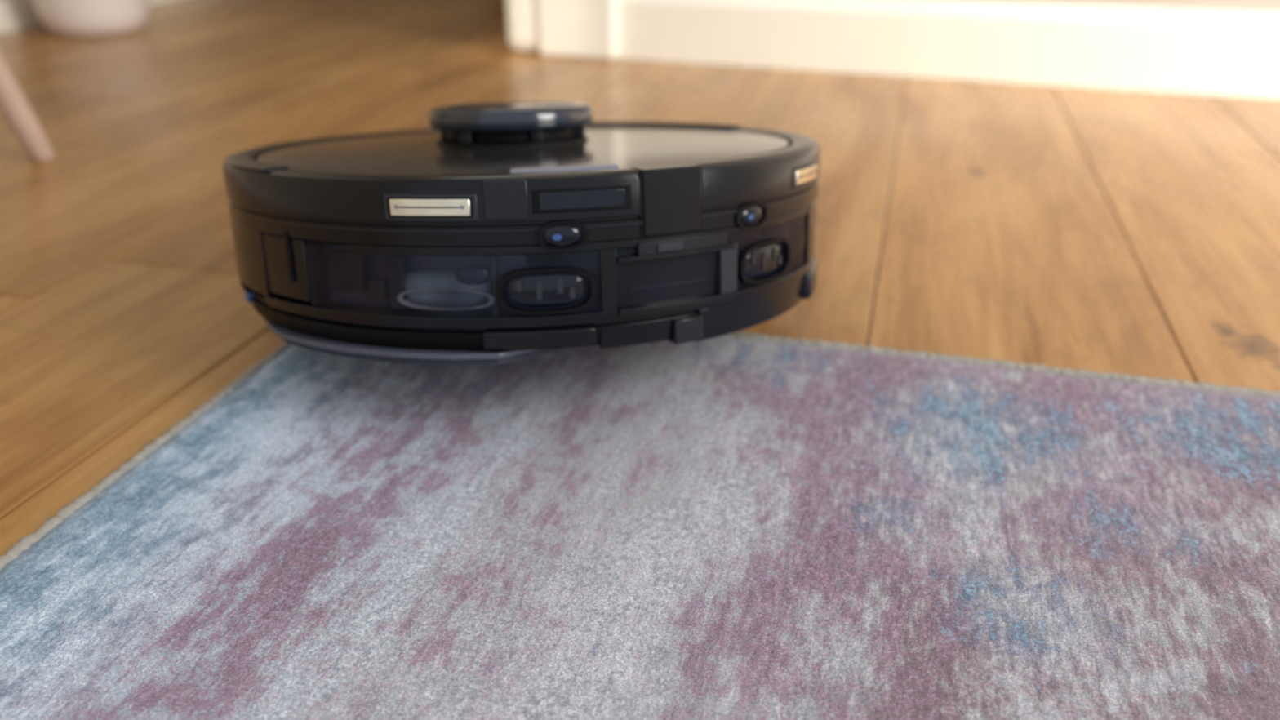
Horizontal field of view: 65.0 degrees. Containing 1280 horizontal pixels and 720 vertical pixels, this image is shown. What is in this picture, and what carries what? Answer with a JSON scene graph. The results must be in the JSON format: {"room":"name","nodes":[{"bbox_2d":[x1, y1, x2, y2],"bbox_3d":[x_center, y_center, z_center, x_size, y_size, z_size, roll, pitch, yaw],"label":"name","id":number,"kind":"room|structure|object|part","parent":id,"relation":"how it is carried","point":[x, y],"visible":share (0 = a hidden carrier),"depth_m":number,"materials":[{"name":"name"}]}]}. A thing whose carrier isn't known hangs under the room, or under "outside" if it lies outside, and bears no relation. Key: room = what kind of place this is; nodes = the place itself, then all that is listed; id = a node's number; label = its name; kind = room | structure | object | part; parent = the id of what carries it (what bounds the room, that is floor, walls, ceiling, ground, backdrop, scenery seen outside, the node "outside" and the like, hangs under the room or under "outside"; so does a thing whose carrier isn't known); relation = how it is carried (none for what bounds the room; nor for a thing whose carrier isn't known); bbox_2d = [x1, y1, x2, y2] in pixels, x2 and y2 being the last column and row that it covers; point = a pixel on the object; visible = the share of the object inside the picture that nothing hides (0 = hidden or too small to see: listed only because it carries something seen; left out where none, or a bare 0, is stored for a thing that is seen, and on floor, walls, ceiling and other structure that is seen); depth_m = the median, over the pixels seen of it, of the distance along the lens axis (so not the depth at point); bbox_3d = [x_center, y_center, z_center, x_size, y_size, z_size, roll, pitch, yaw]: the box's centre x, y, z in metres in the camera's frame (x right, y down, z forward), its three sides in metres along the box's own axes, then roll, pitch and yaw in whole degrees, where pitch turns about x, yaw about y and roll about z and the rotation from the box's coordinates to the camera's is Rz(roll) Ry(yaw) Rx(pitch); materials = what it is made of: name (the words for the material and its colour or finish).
{"room":"living room","nodes":[
{"label":"living room","id":0,"kind":"room"},
{"bbox_2d":[329,249,370,291],"bbox_3d":[-0.139,-0.044,0.486,0.021,0.018,0.019,-3,17,-6],"label":"label","id":1,"kind":"object","parent":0,"point":[349,270],"depth_m":0.48,"materials":[{"name":"black plastic"}]},
{"bbox_2d":[368,278,390,300],"bbox_3d":[-0.123,-0.034,0.482,0.012,0.009,0.013,-3,17,-6],"label":"block","id":2,"kind":"object","parent":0,"point":[379,288],"depth_m":0.48,"materials":[{"name":"black plastic"}]},
{"bbox_2d":[386,254,408,308],"bbox_3d":[-0.113,-0.038,0.477,0.011,0.025,0.013,-3,17,-6],"label":"rib","id":3,"kind":"object","parent":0,"point":[397,268],"depth_m":0.47,"materials":[{"name":"black plastic"}]},
{"bbox_2d":[324,243,525,311],"bbox_3d":[-0.104,-0.042,0.486,0.098,0.031,0.041,-3,17,-6],"label":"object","id":4,"kind":"object","parent":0,"point":[378,265],"depth_m":0.48,"materials":[{"name":"black plastic"}]},
{"bbox_2d":[396,288,494,310],"bbox_3d":[-0.091,-0.030,0.474,0.047,0.010,0.022,-3,17,-6],"label":"ring","id":5,"kind":"object","parent":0,"point":[491,298],"depth_m":0.47,"materials":[{"name":"plastic"}]},
{"bbox_2d":[455,265,489,284],"bbox_3d":[-0.078,-0.040,0.470,0.016,0.008,0.013,-3,17,-6],"label":"float","id":6,"kind":"object","parent":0,"point":[468,274],"depth_m":0.46,"materials":[{"name":"grey plastic"}]},
{"bbox_2d":[488,255,501,315],"bbox_3d":[-0.068,-0.036,0.471,0.004,0.029,0.012,-3,17,-6],"label":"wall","id":7,"kind":"structure","parent":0,"point":[493,268],"depth_m":0.47,"materials":[{"name":"black plastic"}]},
{"bbox_2d":[483,325,595,349],"bbox_3d":[-0.048,-0.013,0.481,0.053,0.008,0.026,-3,18,-6],"label":"clip","id":8,"kind":"object","parent":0,"point":[576,335],"depth_m":0.47,"materials":[{"name":"black plastic"}]},
{"bbox_2d":[592,248,617,311],"bbox_3d":[-0.017,-0.039,0.475,0.010,0.031,0.017,-3,17,-6],"label":"divider","id":9,"kind":"object","parent":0,"point":[604,261],"depth_m":0.47,"materials":[{"name":"black plastic"}]},
{"bbox_2d":[0,0,1279,555],"bbox_3d":[0.172,-0.060,0.730,6.659,0.012,5.799,7,28,13],"label":"floor","id":10,"kind":"structure","parent":0,"point":[1131,233],"depth_m":0.88,"materials":[{"name":"brown wood"}]},
{"bbox_2d":[0,49,54,161],"bbox_3d":[-0.857,-0.520,0.775,0.442,0.770,0.442,20,33,34],"label":"chair leg","id":11,"kind":"object","parent":10,"relation":"on","point":[15,107],"visible":1,"depth_m":0.96,"materials":[{"name":"brown wood"}]},
{"bbox_2d":[32,0,149,36],"bbox_3d":[-0.919,-0.723,1.625,0.204,0.365,0.204,7,28,13],"label":"pot","id":12,"kind":"object","parent":10,"relation":"on","point":[71,18],"visible":1,"depth_m":1.63,"materials":[{"name":"white ceramic"}]},
{"bbox_2d":[0,331,1279,719],"bbox_3d":[0.160,0.419,-0.238,1.216,0.007,1.817,7,28,13],"label":"area rug","id":13,"kind":"object","parent":10,"relation":"on","point":[735,526],"visible":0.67,"depth_m":0.43,"materials":[{"name":"multicoloured carpet"}]},
{"bbox_2d":[251,258,817,332],"bbox_3d":[-0.028,-0.039,0.572,0.340,0.051,0.183,-14,30,-26],"label":"chassis","id":14,"kind":"object","parent":13,"relation":"on","point":[260,297],"depth_m":0.49,"materials":[{"name":"black plastic"}]},
{"bbox_2d":[244,291,253,303],"bbox_3d":[-0.212,-0.036,0.559,0.014,0.008,0.012,-14,30,-26],"label":"side nub","id":15,"kind":"object","parent":14,"relation":"attached to","point":[247,294],"visible":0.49,"depth_m":0.55,"materials":[{"name":"blue plastic"}]},
{"bbox_2d":[263,317,537,359],"bbox_3d":[-0.117,-0.018,0.532,0.214,0.028,0.108,6,28,13],"label":"mop plate","id":16,"kind":"object","parent":14,"relation":"attached to","point":[282,332],"visible":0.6,"depth_m":0.48,"materials":[{"name":"grey plastic"}]},
{"bbox_2d":[280,337,564,365],"bbox_3d":[-0.107,-0.019,0.543,0.199,0.005,0.148,-3,17,-6],"label":"cloth","id":17,"kind":"object","parent":16,"relation":"attached to","point":[388,359],"depth_m":0.48,"materials":[{"name":"grey fabric"}]},
{"bbox_2d":[248,297,600,351],"bbox_3d":[-0.119,-0.019,0.516,0.214,0.030,0.070,10,29,20],"label":"tray","id":18,"kind":"object","parent":14,"relation":"on","point":[432,340],"visible":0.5,"depth_m":0.48,"materials":[{"name":"black plastic"}]},
{"bbox_2d":[222,124,820,247],"bbox_3d":[-0.067,-0.118,0.619,0.444,0.090,0.443,4,27,8],"label":"shell","id":19,"kind":"object","parent":14,"relation":"attached to","point":[335,199],"depth_m":0.47,"materials":[{"name":"black plastic"}]},
{"bbox_2d":[230,217,278,296],"bbox_3d":[-0.214,-0.062,0.560,0.025,0.054,0.117,-12,29,-23],"label":"wall","id":20,"kind":"structure","parent":19,"relation":"attached to","point":[248,244],"depth_m":0.52,"materials":[{"name":"black plastic"}]},
{"bbox_2d":[239,278,253,291],"bbox_3d":[-0.213,-0.047,0.568,0.025,0.014,0.037,-12,29,-22],"label":"step","id":21,"kind":"structure","parent":20,"relation":"attached to","point":[246,288],"depth_m":0.55,"materials":[{"name":"black plastic"}]},
{"bbox_2d":[262,232,324,301],"bbox_3d":[-0.175,-0.047,0.503,0.042,0.036,0.013,20,33,34],"label":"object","id":22,"kind":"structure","parent":20,"relation":"attached to","point":[308,285],"depth_m":0.49,"materials":[{"name":"black plastic"}]},
{"bbox_2d":[284,231,295,282],"bbox_3d":[-0.171,-0.051,0.493,0.005,0.026,0.008,19,32,32],"label":"cable slot","id":23,"kind":"object","parent":22,"relation":"attached to","point":[287,240],"visible":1,"depth_m":0.49,"materials":[{"name":"black plastic"}]},
{"bbox_2d":[386,196,473,217],"bbox_3d":[-0.094,-0.069,0.454,0.041,0.012,0.008,4,27,8],"label":"contact recess","id":24,"kind":"object","parent":19,"relation":"attached to","point":[388,197],"visible":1,"depth_m":0.45,"materials":[{"name":"black plastic"}]},
{"bbox_2d":[389,199,471,216],"bbox_3d":[-0.094,-0.069,0.453,0.038,0.010,0.008,4,27,8],"label":"charging contact","id":25,"kind":"object","parent":24,"relation":"attached to","point":[465,211],"depth_m":0.45,"materials":[{"name":"metal"}]},
{"bbox_3d":[-0.094,-0.069,0.453,0.033,0.003,0.007,4,27,8],"label":"contact groove","id":26,"kind":"part","parent":25,"relation":"part of","materials":[{"name":"silver metal"}]},
{"bbox_3d":[-0.094,-0.069,0.454,0.044,0.014,0.008,4,27,8],"label":"contact bezel","id":27,"kind":"part","parent":19,"relation":"part of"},
{"bbox_2d":[481,179,528,220],"bbox_3d":[-0.060,-0.072,0.451,0.020,0.018,0.008,-1,27,-2],"label":"cover","id":28,"kind":"object","parent":19,"relation":"attached to","point":[508,199],"visible":1,"depth_m":0.45,"materials":[{"name":"black plastic"}]},
{"bbox_3d":[-0.067,-0.131,0.613,0.317,0.056,0.314,-14,30,-26],"label":"rim groove","id":29,"kind":"part","parent":19,"relation":"part of","materials":[{"name":"black plastic"}]},
{"bbox_2d":[256,125,790,174],"bbox_3d":[-0.067,-0.130,0.613,0.314,0.057,0.311,-15,30,-26],"label":"plate","id":30,"kind":"object","parent":19,"relation":"attached to","point":[624,146],"depth_m":0.55,"materials":[{"name":"black plastic"}]},
{"bbox_2d":[428,102,593,132],"bbox_3d":[-0.079,-0.150,0.620,0.100,0.028,0.100,-3,27,-6],"label":"turret cap","id":31,"kind":"object","parent":30,"relation":"on","point":[579,114],"visible":0.95,"depth_m":0.58,"materials":[{"name":"black plastic"}]},
{"bbox_2d":[444,101,575,109],"bbox_3d":[-0.079,-0.157,0.618,0.080,0.006,0.080,-1,15,-7],"label":"ring","id":32,"kind":"object","parent":31,"relation":"on","point":[548,104],"depth_m":0.62,"materials":[{"name":"black plastic"}]},
{"bbox_2d":[435,135,588,148],"bbox_3d":[-0.079,-0.137,0.624,0.094,0.005,0.094,-3,17,-6],"label":"turret base","id":33,"kind":"object","parent":30,"relation":"on","point":[444,142],"depth_m":0.59,"materials":[{"name":"black plastic"}]},
{"bbox_2d":[440,130,447,138],"bbox_3d":[-0.121,-0.142,0.625,0.006,0.009,0.006,-3,17,-6],"label":"post","id":34,"kind":"object","parent":33,"relation":"on","point":[443,134],"depth_m":0.62,"materials":[{"name":"black plastic"}]},
{"bbox_2d":[460,132,471,143],"bbox_3d":[-0.102,-0.132,0.589,0.006,0.009,0.006,-3,17,-6],"label":"post","id":35,"kind":"object","parent":33,"relation":"on","point":[465,137],"depth_m":0.59,"materials":[{"name":"black plastic"}]},
{"bbox_2d":[446,128,575,142],"bbox_3d":[-0.079,-0.143,0.623,0.080,0.009,0.080,-3,17,-6],"label":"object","id":36,"kind":"object","parent":33,"relation":"on","point":[562,133],"depth_m":0.59,"materials":[{"name":"black plastic"}]},
{"bbox_2d":[531,130,542,142],"bbox_3d":[-0.060,-0.132,0.587,0.006,0.009,0.006,-3,17,-6],"label":"post","id":37,"kind":"object","parent":33,"relation":"on","point":[536,135],"depth_m":0.58,"materials":[{"name":"black plastic"}]},
{"bbox_2d":[575,126,585,136],"bbox_3d":[-0.037,-0.142,0.620,0.006,0.009,0.006,-3,17,-6],"label":"post","id":38,"kind":"object","parent":33,"relation":"on","point":[579,131],"depth_m":0.62,"materials":[{"name":"black plastic"}]},
{"bbox_3d":[-0.036,-0.090,0.474,0.052,0.004,0.011,-6,27,-11],"label":"lid lip","id":39,"kind":"part","parent":30,"relation":"part of","materials":[{"name":"grey plastic"}]},
{"bbox_2d":[256,191,810,232],"bbox_3d":[-0.042,-0.070,0.492,0.291,0.016,0.079,-5,27,-9],"label":"belt line","id":40,"kind":"object","parent":19,"relation":"attached to","point":[808,193],"visible":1,"depth_m":0.46,"materials":[{"name":"black plastic"}]},
{"bbox_2d":[313,222,784,313],"bbox_3d":[-0.067,-0.097,0.623,0.316,0.120,0.323,-2,27,-4],"label":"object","id":41,"kind":"object","parent":19,"relation":"on","point":[582,259],"visible":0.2,"depth_m":0.49,"materials":[{"name":"black plastic"}]},
{"bbox_2d":[535,220,589,250],"bbox_3d":[-0.036,-0.057,0.459,0.024,0.014,0.011,-3,27,-6],"label":"sensor bezel","id":42,"kind":"object","parent":19,"relation":"attached to","point":[586,234],"visible":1,"depth_m":0.46,"materials":[{"name":"black plastic"}]},
{"bbox_2d":[542,225,581,246],"bbox_3d":[-0.036,-0.057,0.459,0.020,0.011,0.009,-3,17,-6],"label":"lens","id":43,"kind":"object","parent":42,"relation":"in","point":[570,235],"depth_m":0.45,"materials":[{"name":"black glass"}]},
{"bbox_2d":[552,234,561,240],"bbox_3d":[-0.038,-0.056,0.457,0.005,0.003,0.007,-3,16,-6],"label":"lens","id":44,"kind":"object","parent":43,"relation":"in","point":[556,237],"depth_m":0.45,"materials":[{"name":"blue glass"}]},
{"bbox_2d":[349,205,808,255],"bbox_3d":[-0.020,-0.065,0.503,0.238,0.006,0.090,-3,17,-6],"label":"trim strip","id":45,"kind":"object","parent":19,"relation":"attached to","point":[619,244],"depth_m":0.46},
{"bbox_2d":[531,185,631,213],"bbox_3d":[-0.026,-0.073,0.456,0.046,0.012,0.008,-6,27,-12],"label":"window","id":46,"kind":"structure","parent":19,"relation":"attached to","point":[535,204],"depth_m":0.45,"materials":[{"name":"black plastic"}]},
{"bbox_2d":[538,188,625,210],"bbox_3d":[-0.026,-0.073,0.456,0.039,0.008,0.010,-3,17,-6],"label":"window glass","id":47,"kind":"structure","parent":46,"relation":"in","point":[606,197],"depth_m":0.45,"materials":[{"name":"black glass"}]},
{"bbox_3d":[0.000,-0.072,0.465,0.003,0.030,0.010,-11,29,-20],"label":"button seam","id":48,"kind":"part","parent":19,"relation":"part of","materials":[{"name":"black plastic"}]},
{"bbox_2d":[589,121,739,128],"bbox_3d":[0.015,-0.175,0.743,0.131,0.017,0.024,15,30,27],"label":"rim","id":49,"kind":"object","parent":19,"relation":"on","point":[661,123],"visible":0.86,"depth_m":0.74,"materials":[{"name":"black plastic"}]},
{"bbox_3d":[0.012,-0.076,0.475,0.033,0.034,0.021,-13,30,-25],"label":"centre button","id":50,"kind":"part","parent":19,"relation":"part of","materials":[{"name":"black plastic"}]},
{"bbox_3d":[0.028,-0.077,0.479,0.004,0.030,0.010,-17,31,-30],"label":"button seam","id":51,"kind":"part","parent":19,"relation":"part of","materials":[{"name":"black plastic"}]},
{"bbox_2d":[735,201,768,229],"bbox_3d":[0.054,-0.073,0.503,0.024,0.014,0.010,-24,35,-39],"label":"sensor bezel","id":52,"kind":"object","parent":19,"relation":"attached to","point":[743,206],"visible":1,"depth_m":0.50,"materials":[{"name":"black plastic"}]},
{"bbox_2d":[740,205,762,226],"bbox_3d":[0.053,-0.073,0.503,0.019,0.011,0.017,-3,17,-6],"label":"lens","id":53,"kind":"object","parent":52,"relation":"in","point":[756,211],"depth_m":0.50,"materials":[{"name":"black glass"}]},
{"bbox_3d":[0.088,-0.101,0.543,0.008,0.018,0.045,12,29,23],"label":"contact bezel","id":54,"kind":"part","parent":19,"relation":"part of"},
{"bbox_2d":[794,161,817,187],"bbox_3d":[0.088,-0.101,0.543,0.008,0.015,0.041,13,29,23],"label":"contact recess","id":55,"kind":"object","parent":19,"relation":"attached to","point":[796,170],"visible":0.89,"depth_m":0.53,"materials":[{"name":"black plastic"}]},
{"bbox_2d":[795,163,817,185],"bbox_3d":[0.088,-0.101,0.543,0.008,0.013,0.038,12,29,23],"label":"charging contact","id":56,"kind":"object","parent":55,"relation":"attached to","point":[811,169],"depth_m":0.54,"materials":[{"name":"metal"}]},
{"bbox_3d":[0.088,-0.101,0.543,0.007,0.006,0.033,12,29,23],"label":"contact groove","id":57,"kind":"part","parent":56,"relation":"part of","materials":[{"name":"metal"}]},
{"bbox_2d":[264,258,813,328],"bbox_3d":[-0.043,-0.034,0.519,0.300,0.007,0.109,-3,17,-6],"label":"rail","id":58,"kind":"object","parent":14,"relation":"attached to","point":[796,270],"depth_m":0.48,"materials":[{"name":"black plastic"}]},
{"bbox_2d":[598,312,697,348],"bbox_3d":[-0.003,-0.019,0.505,0.052,0.020,0.043,-12,29,-22],"label":"tray step","id":59,"kind":"object","parent":14,"relation":"on","point":[621,335],"visible":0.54,"depth_m":0.48,"materials":[{"name":"black plastic"}]},
{"bbox_2d":[695,274,805,341],"bbox_3d":[0.060,-0.045,0.586,0.072,0.045,0.191,11,29,20],"label":"skirt","id":60,"kind":"object","parent":14,"relation":"attached to","point":[731,317],"visible":0.37,"depth_m":0.52,"materials":[{"name":"black plastic"}]},
{"bbox_2d":[783,200,816,264],"bbox_3d":[-0.058,-0.105,0.689,0.348,0.081,0.218,3,27,6],"label":"bumper cover","id":61,"kind":"object","parent":14,"relation":"attached to","point":[800,231],"visible":0.05,"depth_m":0.57,"materials":[{"name":"black plastic"}]},
{"bbox_3d":[0.096,-0.049,0.595,0.017,0.023,0.043,7,28,13],"label":"corner foot","id":62,"kind":"part","parent":14,"relation":"part of","materials":[{"name":"black plastic"}]},
{"label":"tank window","id":63,"kind":"object","parent":14,"relation":"attached to","visible":0},
{"bbox_2d":[404,269,490,306],"bbox_3d":[-0.092,-0.034,0.474,0.049,0.019,0.012,4,27,8],"label":"water","id":64,"kind":"object","parent":63,"relation":"in","point":[422,278],"visible":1,"depth_m":0.47,"materials":[{"name":"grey liquid"}]},
{"bbox_2d":[503,271,589,309],"bbox_3d":[-0.043,-0.033,0.468,0.040,0.019,0.012,-4,27,-7],"label":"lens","id":65,"kind":"object","parent":63,"relation":"in","point":[526,299],"visible":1,"depth_m":0.46,"materials":[{"name":"black plastic"}]},
{"bbox_2d":[515,279,522,291],"bbox_3d":[-0.056,-0.035,0.464,0.003,0.006,0.007,-1,27,-3],"label":"rib","id":66,"kind":"object","parent":65,"relation":"attached to","point":[518,283],"visible":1,"depth_m":0.46,"materials":[{"name":"grey plastic"}]},
{"bbox_2d":[536,280,542,300],"bbox_3d":[-0.047,-0.033,0.465,0.003,0.010,0.008,-3,27,-6],"label":"rib","id":67,"kind":"object","parent":65,"relation":"attached to","point":[539,286],"visible":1,"depth_m":0.46,"materials":[{"name":"grey plastic"}]},
{"bbox_2d":[556,277,563,293],"bbox_3d":[-0.037,-0.035,0.466,0.003,0.008,0.008,-5,27,-9],"label":"rib","id":68,"kind":"object","parent":65,"relation":"attached to","point":[560,283],"visible":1,"depth_m":0.46,"materials":[{"name":"grey plastic"}]},
{"bbox_2d":[568,286,575,298],"bbox_3d":[-0.032,-0.032,0.468,0.003,0.006,0.007,-5,27,-10],"label":"rib","id":69,"kind":"object","parent":65,"relation":"attached to","point":[571,291],"visible":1,"depth_m":0.47,"materials":[{"name":"grey plastic"}]},
{"bbox_2d":[496,264,597,315],"bbox_3d":[-0.043,-0.033,0.467,0.046,0.023,0.014,-4,27,-7],"label":"capsule bezel","id":70,"kind":"object","parent":63,"relation":"in","point":[592,296],"visible":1,"depth_m":0.46,"materials":[{"name":"black plastic"}]},
{"bbox_2d":[617,251,715,306],"bbox_3d":[0.011,-0.041,0.490,0.057,0.027,0.019,-13,30,-25],"label":"panel","id":71,"kind":"object","parent":63,"relation":"attached to","point":[648,273],"visible":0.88,"depth_m":0.48,"materials":[{"name":"black plastic"}]},
{"bbox_2d":[626,275,713,292],"bbox_3d":[0.014,-0.037,0.488,0.046,0.003,0.024,-2,17,-6],"label":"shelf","id":72,"kind":"object","parent":71,"relation":"attached to","point":[706,278],"depth_m":0.48,"materials":[{"name":"black plastic"}]},
{"bbox_2d":[617,292,732,316],"bbox_3d":[0.017,-0.028,0.491,0.061,0.004,0.034,-3,18,-6],"label":"frame","id":73,"kind":"object","parent":71,"relation":"attached to","point":[712,298],"depth_m":0.48,"materials":[{"name":"black plastic"}]},
{"bbox_2d":[616,241,735,263],"bbox_3d":[0.017,-0.052,0.485,0.063,0.003,0.034,-3,17,-6],"label":"frame","id":74,"kind":"object","parent":71,"relation":"attached to","point":[625,257],"depth_m":0.48,"materials":[{"name":"black plastic"}]},
{"bbox_2d":[715,240,737,293],"bbox_3d":[0.041,-0.046,0.501,0.014,0.025,0.014,-3,17,-6],"label":"frame","id":75,"kind":"object","parent":71,"relation":"attached to","point":[726,260],"depth_m":0.50,"materials":[{"name":"grey plastic"}]},
{"bbox_2d":[737,236,791,284],"bbox_3d":[0.063,-0.052,0.522,0.014,0.024,0.046,21,34,36],"label":"capsule bezel","id":76,"kind":"object","parent":63,"relation":"in","point":[744,248],"visible":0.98,"depth_m":0.52,"materials":[{"name":"black plastic"}]},
{"bbox_2d":[745,241,782,279],"bbox_3d":[0.062,-0.052,0.523,0.011,0.020,0.040,21,34,36],"label":"lens","id":77,"kind":"object","parent":76,"relation":"attached to","point":[753,272],"visible":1,"depth_m":0.52,"materials":[{"name":"black glass"}]},
{"bbox_2d":[750,253,755,264],"bbox_3d":[0.056,-0.052,0.511,0.007,0.006,0.003,24,35,39],"label":"rib","id":78,"kind":"object","parent":77,"relation":"attached to","point":[753,256],"visible":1,"depth_m":0.51,"materials":[{"name":"grey plastic"}]},
{"bbox_2d":[762,252,766,270],"bbox_3d":[0.062,-0.051,0.518,0.008,0.010,0.003,22,34,36],"label":"rib","id":79,"kind":"object","parent":77,"relation":"attached to","point":[764,255],"visible":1,"depth_m":0.52,"materials":[{"name":"grey plastic"}]},
{"bbox_2d":[773,247,776,261],"bbox_3d":[0.068,-0.055,0.525,0.007,0.008,0.003,20,33,34],"label":"rib","id":80,"kind":"object","parent":77,"relation":"attached to","point":[774,248],"visible":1,"depth_m":0.52,"materials":[{"name":"grey plastic"}]},
{"bbox_2d":[777,254,781,265],"bbox_3d":[0.071,-0.053,0.530,0.007,0.006,0.003,18,32,32],"label":"rib","id":81,"kind":"object","parent":77,"relation":"attached to","point":[779,255],"visible":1,"depth_m":0.53,"materials":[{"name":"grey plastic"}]},
{"bbox_2d":[631,231,727,256],"bbox_3d":[0.019,-0.057,0.483,0.049,0.006,0.029,-3,17,-6],"label":"handle","id":82,"kind":"object","parent":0,"point":[645,248],"depth_m":0.48,"materials":[{"name":"black plastic"}]},
{"bbox_2d":[656,241,683,253],"bbox_3d":[0.013,-0.054,0.475,0.014,0.004,0.009,-3,17,-6],"label":"latch","id":83,"kind":"object","parent":82,"relation":"attached to","point":[677,246],"depth_m":0.47,"materials":[{"name":"grey plastic"}]},
{"bbox_2d":[667,315,702,344],"bbox_3d":[0.019,-0.017,0.503,0.023,0.013,0.028,-3,17,-6],"label":"tab","id":84,"kind":"object","parent":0,"point":[686,329],"depth_m":0.49,"materials":[{"name":"black plastic"}]},
{"bbox_2d":[747,213,754,220],"bbox_3d":[0.053,-0.071,0.500,0.007,0.003,0.008,-3,17,-6],"label":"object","id":85,"kind":"object","parent":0,"point":[751,216],"depth_m":0.50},
{"bbox_2d":[866,76,906,345],"bbox_3d":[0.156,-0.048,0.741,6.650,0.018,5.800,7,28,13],"label":"floor seam","id":86,"kind":"structure","parent":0,"point":[906,77],"depth_m":0.83,"materials":[{"name":"brown wood"}]},
{"bbox_2d":[982,0,1279,12],"bbox_3d":[1.605,-1.346,0.492,3.400,2.500,0.118,9,28,17],"label":"wall","id":87,"kind":"structure","parent":0,"point":[1267,6],"depth_m":1.23,"materials":[{"name":"paint"}]},
{"bbox_2d":[506,0,539,53],"bbox_3d":[-0.151,-1.428,1.096,0.060,2.100,0.152,9,28,17],"label":"door frame","id":88,"kind":"structure","parent":87,"relation":"attached to","point":[522,15],"depth_m":1.49,"materials":[{"name":"paint"}]},
{"bbox_2d":[537,0,618,60],"bbox_3d":[-0.069,-1.423,1.064,0.120,2.120,0.158,9,28,17],"label":"trim","id":89,"kind":"structure","parent":87,"relation":"attached to","point":[572,28],"depth_m":1.46,"materials":[{"name":"paint"}]},
{"bbox_2d":[617,0,1279,100],"bbox_3d":[1.582,-0.245,0.974,3.400,0.099,0.025,9,28,17],"label":"baseboard","id":90,"kind":"structure","parent":87,"relation":"attached to","point":[1162,50],"depth_m":1.31,"materials":[{"name":"paint"}]},
{"bbox_3d":[-1.326,-1.337,0.473,0.110,2.500,5.700,7,28,13],"label":"wall","id":91,"kind":"structure","parent":0,"visible":0},
{"bbox_2d":[0,0,175,34],"bbox_3d":[-1.266,-0.236,1.011,0.015,0.050,5.700,7,28,13],"label":"baseboard","id":92,"kind":"structure","parent":91,"relation":"attached to","point":[15,15],"depth_m":1.70,"materials":[{"name":"paint"}]}
]}

